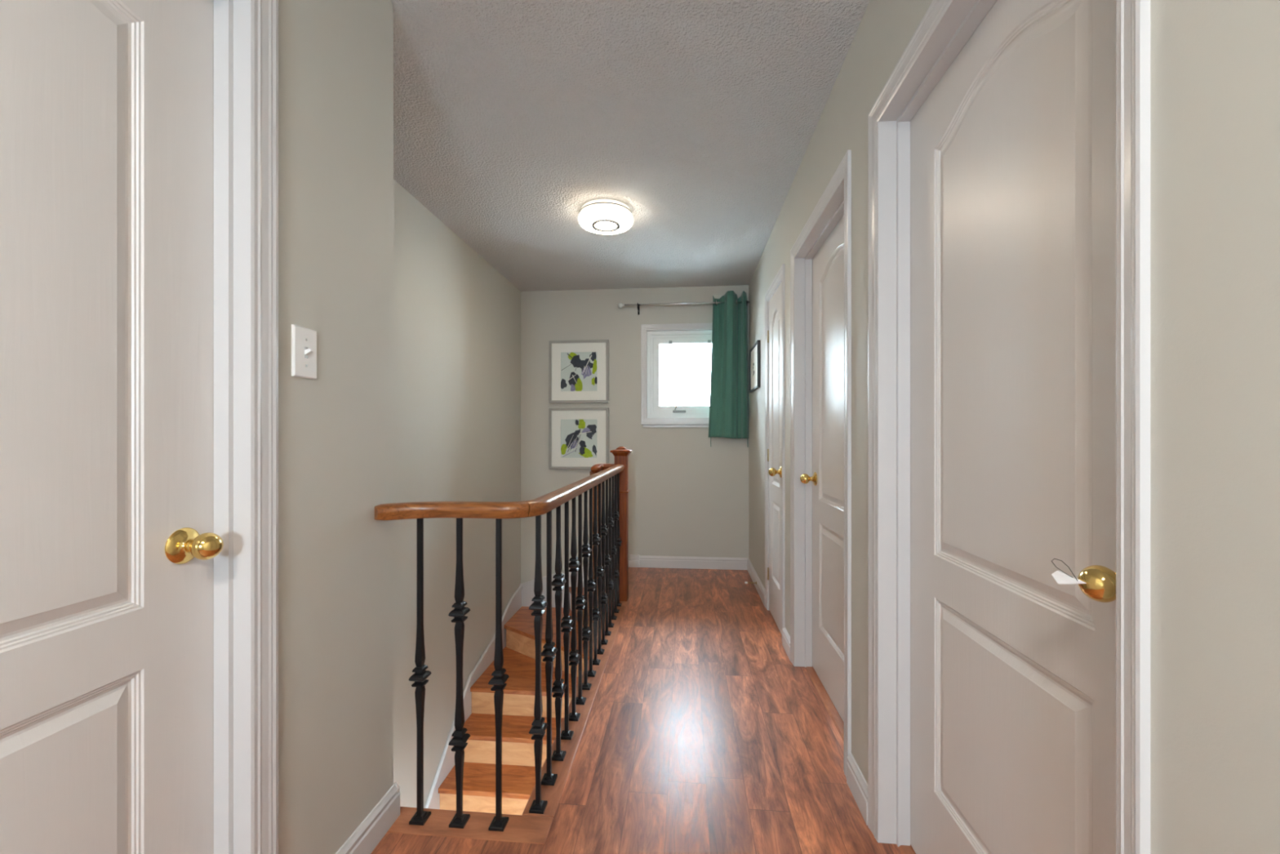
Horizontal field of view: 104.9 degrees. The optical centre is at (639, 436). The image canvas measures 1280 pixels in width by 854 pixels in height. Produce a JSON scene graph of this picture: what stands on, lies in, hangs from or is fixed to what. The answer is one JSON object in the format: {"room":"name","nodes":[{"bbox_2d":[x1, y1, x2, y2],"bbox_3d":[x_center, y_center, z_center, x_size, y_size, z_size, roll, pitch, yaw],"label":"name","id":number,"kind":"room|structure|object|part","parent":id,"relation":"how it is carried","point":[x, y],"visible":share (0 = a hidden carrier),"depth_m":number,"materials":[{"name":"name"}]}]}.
{"room":"upstairs hallway","nodes":[
{"label":"upstairs hallway","id":0,"kind":"room"},
{"bbox_2d":[278,0,393,853],"bbox_3d":[-0.978,0.075,-0.160,0.175,2.740,3.305,0,0,5],"label":"wall","id":1,"kind":"structure","parent":0,"point":[335,57],"depth_m":1.22,"materials":[{"name":"beige paint"}]},
{"bbox_2d":[0,0,223,853],"bbox_3d":[-0.868,0.127,0.613,0.107,2.016,0.755,0,0,5],"label":"door","id":2,"kind":"structure","parent":1,"relation":"in","point":[109,544],"depth_m":0.81,"materials":[{"name":"white wood"}]},
{"bbox_3d":[-0.817,0.206,0.924,0.062,0.050,0.049,0,0,30],"label":"knob","id":3,"kind":"part","parent":2,"relation":"part of","materials":[{"name":"gold metal"}]},
{"bbox_2d":[213,0,278,853],"bbox_3d":[-0.876,0.100,0.614,0.138,2.090,0.881,0,0,5],"label":"door frame","id":4,"kind":"structure","parent":1,"relation":"attached to","point":[246,32],"depth_m":0.99,"materials":[{"name":"white wood"}]},
{"bbox_2d":[291,324,316,379],"bbox_3d":[-0.762,-0.191,1.129,0.021,0.115,0.070,0,0,5],"label":"light switch","id":5,"kind":"object","parent":1,"relation":"attached to","point":[304,340],"visible":1,"depth_m":1.12,"materials":[{"name":"white plastic"}]},
{"bbox_2d":[335,781,399,853],"bbox_3d":[-0.932,1.095,-0.156,0.115,0.100,3.320,0,0,5],"label":"baseboard","id":6,"kind":"structure","parent":1,"relation":"attached to","point":[364,839],"depth_m":1.37,"materials":[{"name":"white wood"}]},
{"bbox_2d":[393,179,520,808],"bbox_3d":[-1.276,1.235,2.782,0.120,5.060,3.510,0,0,5],"label":"wall","id":7,"kind":"structure","parent":0,"point":[457,319],"depth_m":2.99,"materials":[{"name":"beige paint"}]},
{"bbox_2d":[424,584,522,808],"bbox_3d":[-1.196,2.506,2.861,0.024,2.377,3.104,0,0,5],"label":"skirting board","id":8,"kind":"object","parent":7,"relation":"attached to","point":[446,762],"visible":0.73,"depth_m":3.31,"materials":[{"name":"white wood"}]},
{"bbox_2d":[390,0,869,291],"bbox_3d":[-0.320,-1.345,1.229,2.306,0.100,6.470,0,0,5],"label":"ceiling","id":9,"kind":"structure","parent":0,"point":[700,117],"depth_m":2.02,"materials":[{"name":"white paint"}]},
{"bbox_2d":[578,199,633,234],"bbox_3d":[-0.196,-1.250,2.829,0.314,0.090,0.314,0,0,5],"label":"ceiling light","id":10,"kind":"object","parent":9,"relation":"attached to","point":[601,216],"visible":1,"depth_m":2.74,"materials":[{"name":"white plastic"}]},
{"bbox_2d":[520,284,748,640],"bbox_3d":[-0.058,1.235,4.383,2.256,5.060,0.140,0,0,5],"label":"wall","id":11,"kind":"structure","parent":0,"point":[688,496],"depth_m":4.31,"materials":[{"name":"beige paint"}]},
{"bbox_2d":[548,339,608,403],"bbox_3d":[-0.539,-0.569,4.342,0.538,0.552,0.030,0,0,5],"label":"framed print","id":12,"kind":"object","parent":11,"relation":"attached to","point":[579,370],"visible":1,"depth_m":4.34,"materials":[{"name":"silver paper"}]},
{"bbox_2d":[548,407,608,469],"bbox_3d":[-0.539,0.021,4.342,0.538,0.542,0.030,0,0,5],"label":"framed print","id":13,"kind":"object","parent":11,"relation":"attached to","point":[579,437],"visible":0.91,"depth_m":4.34,"materials":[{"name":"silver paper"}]},
{"bbox_2d":[520,554,639,609],"bbox_3d":[-0.540,1.390,4.345,1.073,0.708,0.024,0,0,5],"label":"skirting board","id":14,"kind":"object","parent":11,"relation":"attached to","point":[527,591],"visible":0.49,"depth_m":4.37,"materials":[{"name":"white wood"}]},
{"bbox_2d":[640,323,712,427],"bbox_3d":[0.433,-0.526,4.312,0.842,0.900,0.157,0,0,5],"label":"window","id":15,"kind":"structure","parent":11,"relation":"in","point":[653,415],"depth_m":4.31,"materials":[{"name":"plastic"}]},
{"bbox_3d":[0.427,-0.095,4.251,0.838,0.040,0.035,0,0,5],"label":"sill","id":16,"kind":"part","parent":15,"relation":"part of","materials":[{"name":"white wood"}]},
{"bbox_3d":[0.437,-0.543,4.354,0.640,0.659,0.039,0,0,5],"label":"sash","id":17,"kind":"part","parent":15,"relation":"part of","materials":[{"name":"plastic"}]},
{"bbox_2d":[617,300,750,315],"bbox_3d":[0.368,-1.107,4.220,1.120,0.089,0.109,0,0,5],"label":"curtain rod","id":18,"kind":"object","parent":11,"relation":"attached to","point":[620,304],"visible":0.97,"depth_m":4.20,"materials":[{"name":"silver metal"}]},
{"bbox_3d":[0.393,-1.127,4.187,1.064,0.016,0.016,0,0,5],"label":"rod","id":19,"kind":"part","parent":18,"relation":"part of","materials":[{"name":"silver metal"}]},
{"bbox_2d":[708,290,748,447],"bbox_3d":[0.748,-0.559,4.152,0.342,1.308,0.100,0,0,5],"label":"curtain","id":20,"kind":"object","parent":18,"relation":"hanging from","point":[729,380],"visible":1,"depth_m":4.15,"materials":[{"name":"green fabric"}]},
{"bbox_2d":[639,555,748,569],"bbox_3d":[0.464,1.095,4.258,0.943,0.100,0.015,0,0,5],"label":"baseboard","id":21,"kind":"structure","parent":11,"relation":"attached to","point":[661,562],"depth_m":4.25,"materials":[{"name":"white wood"}]},
{"bbox_2d":[370,567,902,853],"bbox_3d":[-0.053,1.270,1.205,1.670,0.250,6.190,0,0,5],"label":"floor","id":22,"kind":"structure","parent":0,"point":[701,734],"depth_m":1.80,"materials":[{"name":"laminate"}]},
{"bbox_2d":[386,806,553,844],"bbox_3d":[-0.565,1.269,1.457,0.605,0.250,0.100,0,0,5],"label":"trim","id":23,"kind":"structure","parent":22,"relation":"attached to","point":[519,828],"depth_m":1.44,"materials":[{"name":"brown wood"}]},
{"bbox_2d":[522,567,639,817],"bbox_3d":[-0.178,1.269,2.898,0.104,0.250,2.840,0,0,5],"label":"trim","id":24,"kind":"structure","parent":22,"relation":"attached to","point":[552,793],"depth_m":1.94,"materials":[{"name":"brown wood"}]},
{"bbox_2d":[374,446,632,831],"bbox_3d":[-0.312,0.887,2.428,0.455,1.630,2.240,0,0,12],"label":"stair railing","id":25,"kind":"object","parent":24,"relation":"on","point":[613,567],"visible":0.99,"depth_m":1.63,"materials":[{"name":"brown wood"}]},
{"bbox_3d":[-0.657,1.135,1.471,0.045,0.018,0.045,0,0,5],"label":"plate","id":26,"kind":"part","parent":25,"relation":"part of","materials":[{"name":"black metal"}]},
{"bbox_3d":[-0.551,0.217,1.448,0.447,0.046,0.103,0,0,-7],"label":"handrail","id":27,"kind":"part","parent":25,"relation":"part of","materials":[{"name":"brown wood"}]},
{"bbox_3d":[-0.535,1.135,1.460,0.045,0.018,0.045,0,0,5],"label":"plate","id":28,"kind":"part","parent":25,"relation":"part of","materials":[{"name":"black metal"}]},
{"bbox_3d":[-0.416,1.135,1.449,0.045,0.018,0.045,0,0,5],"label":"plate","id":29,"kind":"part","parent":25,"relation":"part of","materials":[{"name":"black metal"}]},
{"bbox_3d":[-0.313,1.135,1.515,0.045,0.018,0.045,0,0,5],"label":"plate","id":30,"kind":"part","parent":25,"relation":"part of","materials":[{"name":"black metal"}]},
{"bbox_3d":[-0.302,1.135,1.636,0.045,0.018,0.045,0,0,5],"label":"plate","id":31,"kind":"part","parent":25,"relation":"part of","materials":[{"name":"black metal"}]},
{"bbox_3d":[-0.291,1.135,1.757,0.045,0.018,0.045,0,0,5],"label":"plate","id":32,"kind":"part","parent":25,"relation":"part of","materials":[{"name":"black metal"}]},
{"bbox_3d":[-0.280,1.135,1.878,0.045,0.018,0.045,0,0,5],"label":"plate","id":33,"kind":"part","parent":25,"relation":"part of","materials":[{"name":"black metal"}]},
{"bbox_3d":[-0.240,0.217,2.429,0.085,0.046,1.973,0,0,5],"label":"handrail","id":34,"kind":"part","parent":25,"relation":"part of","materials":[{"name":"brown wood"}]},
{"bbox_3d":[-0.269,1.135,1.999,0.045,0.018,0.045,0,0,5],"label":"plate","id":35,"kind":"part","parent":25,"relation":"part of","materials":[{"name":"black metal"}]},
{"bbox_3d":[-0.258,1.135,2.120,0.045,0.018,0.045,0,0,5],"label":"plate","id":36,"kind":"part","parent":25,"relation":"part of","materials":[{"name":"black metal"}]},
{"bbox_3d":[-0.247,1.135,2.241,0.045,0.018,0.045,0,0,5],"label":"plate","id":37,"kind":"part","parent":25,"relation":"part of","materials":[{"name":"black metal"}]},
{"bbox_3d":[-0.236,1.135,2.362,0.045,0.018,0.045,0,0,5],"label":"plate","id":38,"kind":"part","parent":25,"relation":"part of","materials":[{"name":"black metal"}]},
{"bbox_3d":[-0.297,0.969,3.354,0.076,1.465,0.076,0,0,5],"label":"newel post","id":39,"kind":"part","parent":25,"relation":"part of","materials":[{"name":"black metal"}]},
{"bbox_3d":[-0.225,1.135,2.483,0.045,0.018,0.045,0,0,5],"label":"plate","id":40,"kind":"part","parent":25,"relation":"part of","materials":[{"name":"black metal"}]},
{"bbox_3d":[-0.214,1.135,2.604,0.045,0.018,0.045,0,0,5],"label":"plate","id":41,"kind":"part","parent":25,"relation":"part of","materials":[{"name":"black metal"}]},
{"bbox_3d":[-0.249,0.221,3.386,0.154,0.054,0.226,0,0,5],"label":"handrail","id":42,"kind":"part","parent":25,"relation":"part of","materials":[{"name":"brown wood"}]},
{"bbox_3d":[-0.203,1.135,2.726,0.045,0.018,0.045,0,0,5],"label":"plate","id":43,"kind":"part","parent":25,"relation":"part of","materials":[{"name":"black metal"}]},
{"bbox_3d":[-0.192,1.135,2.847,0.045,0.018,0.045,0,0,5],"label":"plate","id":44,"kind":"part","parent":25,"relation":"part of","materials":[{"name":"black metal"}]},
{"bbox_3d":[-0.181,1.135,2.968,0.045,0.018,0.045,0,0,5],"label":"plate","id":45,"kind":"part","parent":25,"relation":"part of","materials":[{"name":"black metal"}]},
{"bbox_3d":[-0.170,1.135,3.089,0.045,0.018,0.045,0,0,5],"label":"plate","id":46,"kind":"part","parent":25,"relation":"part of","materials":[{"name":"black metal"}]},
{"bbox_3d":[-0.159,1.135,3.210,0.045,0.018,0.045,0,0,5],"label":"plate","id":47,"kind":"part","parent":25,"relation":"part of","materials":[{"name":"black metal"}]},
{"bbox_3d":[-0.131,0.626,3.454,0.088,1.037,0.088,0,0,5],"label":"newel post","id":48,"kind":"part","parent":25,"relation":"part of","materials":[{"name":"brown wood"}]},
{"bbox_2d":[804,666,844,742],"bbox_3d":[0.813,1.142,2.060,0.060,0.006,0.766,0,0,5],"label":"threshold","id":49,"kind":"object","parent":22,"relation":"on","point":[836,717],"visible":0.43,"depth_m":2.11,"materials":[{"name":"brown wood"}]},
{"bbox_2d":[898,844,915,853],"bbox_3d":[0.716,1.142,0.997,0.060,0.006,0.767,0,0,5],"label":"threshold","id":50,"kind":"object","parent":22,"relation":"on","point":[904,849],"visible":0.6,"depth_m":1.35,"materials":[{"name":"brown wood"}]},
{"bbox_2d":[748,0,1279,853],"bbox_3d":[0.746,0.075,1.192,0.175,2.740,6.310,0,0,5],"label":"wall","id":51,"kind":"structure","parent":0,"point":[1215,64],"depth_m":0.53,"materials":[{"name":"beige paint"}]},
{"bbox_2d":[749,339,760,392],"bbox_3d":[0.885,-0.527,3.805,0.022,0.344,0.458,0,0,5],"label":"picture","id":52,"kind":"object","parent":51,"relation":"attached to","point":[755,351],"visible":1,"depth_m":3.76},
{"bbox_2d":[751,345,756,389],"bbox_3d":[0.890,-0.527,3.805,0.008,0.316,0.428,0,0,5],"label":"print","id":53,"kind":"object","parent":52,"relation":"attached to","point":[753,349],"depth_m":3.85},
{"bbox_2d":[746,558,764,606],"bbox_3d":[0.885,1.095,3.760,0.015,0.100,0.930,0,0,5],"label":"baseboard","id":54,"kind":"structure","parent":51,"relation":"attached to","point":[759,586],"depth_m":3.68,"materials":[{"name":"white wood"}]},
{"bbox_2d":[767,281,782,635],"bbox_3d":[0.808,0.127,3.006,0.107,2.016,0.484,0,0,5],"label":"door","id":55,"kind":"structure","parent":51,"relation":"in","point":[775,331],"depth_m":2.99,"materials":[{"name":"white wood"}]},
{"bbox_3d":[0.768,0.206,2.823,0.062,0.050,0.049,0,0,30],"label":"knob","id":56,"kind":"part","parent":55,"relation":"part of","materials":[{"name":"gold metal"}]},
{"bbox_2d":[764,263,785,632],"bbox_3d":[0.879,0.100,2.994,0.138,2.090,0.598,0,0,5],"label":"door frame","id":57,"kind":"structure","parent":51,"relation":"attached to","point":[780,277],"depth_m":2.98,"materials":[{"name":"white wood"}]},
{"bbox_2d":[782,626,790,660],"bbox_3d":[0.780,1.095,2.605,0.015,0.100,0.194,0,0,5],"label":"baseboard","id":58,"kind":"structure","parent":51,"relation":"attached to","point":[785,636],"depth_m":2.60,"materials":[{"name":"white wood"}]},
{"bbox_2d":[790,150,851,777],"bbox_3d":[0.794,0.100,2.062,0.138,2.090,0.886,0,0,5],"label":"door frame","id":59,"kind":"structure","parent":51,"relation":"attached to","point":[835,202],"depth_m":2.43,"materials":[{"name":"white wood"}]},
{"bbox_2d":[800,215,844,722],"bbox_3d":[0.799,0.127,2.061,0.107,2.016,0.760,0,0,5],"label":"door","id":60,"kind":"structure","parent":51,"relation":"in","point":[827,478],"depth_m":2.18,"materials":[{"name":"white wood"}]},
{"bbox_3d":[0.804,0.206,2.374,0.062,0.050,0.049,0,0,30],"label":"knob","id":61,"kind":"part","parent":60,"relation":"part of","materials":[{"name":"gold metal"}]},
{"bbox_2d":[846,752,867,825],"bbox_3d":[0.682,1.095,1.536,0.015,0.100,0.181,0,0,5],"label":"baseboard","id":62,"kind":"structure","parent":51,"relation":"attached to","point":[856,782],"depth_m":1.53,"materials":[{"name":"white wood"}]},
{"bbox_2d":[867,0,1150,853],"bbox_3d":[0.698,0.100,1.008,0.138,2.090,0.868,0,0,5],"label":"door frame","id":63,"kind":"structure","parent":51,"relation":"attached to","point":[946,27],"depth_m":1.18,"materials":[{"name":"white wood"}]},
{"bbox_2d":[910,0,1115,853],"bbox_3d":[0.700,0.127,0.998,0.107,2.016,0.761,0,0,5],"label":"door","id":64,"kind":"structure","parent":51,"relation":"in","point":[1013,148],"depth_m":0.94,"materials":[{"name":"white wood"}]},
{"bbox_2d":[1051,558,1086,584],"bbox_3d":[0.612,0.198,0.705,0.008,0.035,0.054,0,0,0],"label":"paper tag","id":65,"kind":"object","parent":64,"relation":"attached to","point":[1060,577],"visible":1,"depth_m":0.71,"materials":[{"name":"white paper"}]},
{"bbox_3d":[0.649,0.206,0.689,0.062,0.050,0.049,0,0,-20],"label":"knob","id":66,"kind":"part","parent":64,"relation":"part of","materials":[{"name":"gold metal"}]},
{"label":"outside","id":67,"kind":"structure","parent":0,"visible":0},
{"bbox_2d":[659,343,711,405],"bbox_3d":[0.688,0.705,6.454,5.400,5.880,0.120,0,0,5],"label":"sky","id":68,"kind":"structure","parent":67,"point":[685,370],"depth_m":6.41,"materials":[{"name":"white"}]},
{"bbox_3d":[-0.284,3.815,1.899,2.256,0.100,5.130,0,0,5],"label":"floor","id":69,"kind":"structure","parent":0,"visible":0},
{"bbox_2d":[438,586,614,814],"bbox_3d":[-0.712,2.382,2.726,0.984,2.415,3.250,0,0,5],"label":"staircase","id":70,"kind":"structure","parent":69,"relation":"on","point":[518,770],"depth_m":3.17,"materials":[{"name":"brown wood"}]}
]}

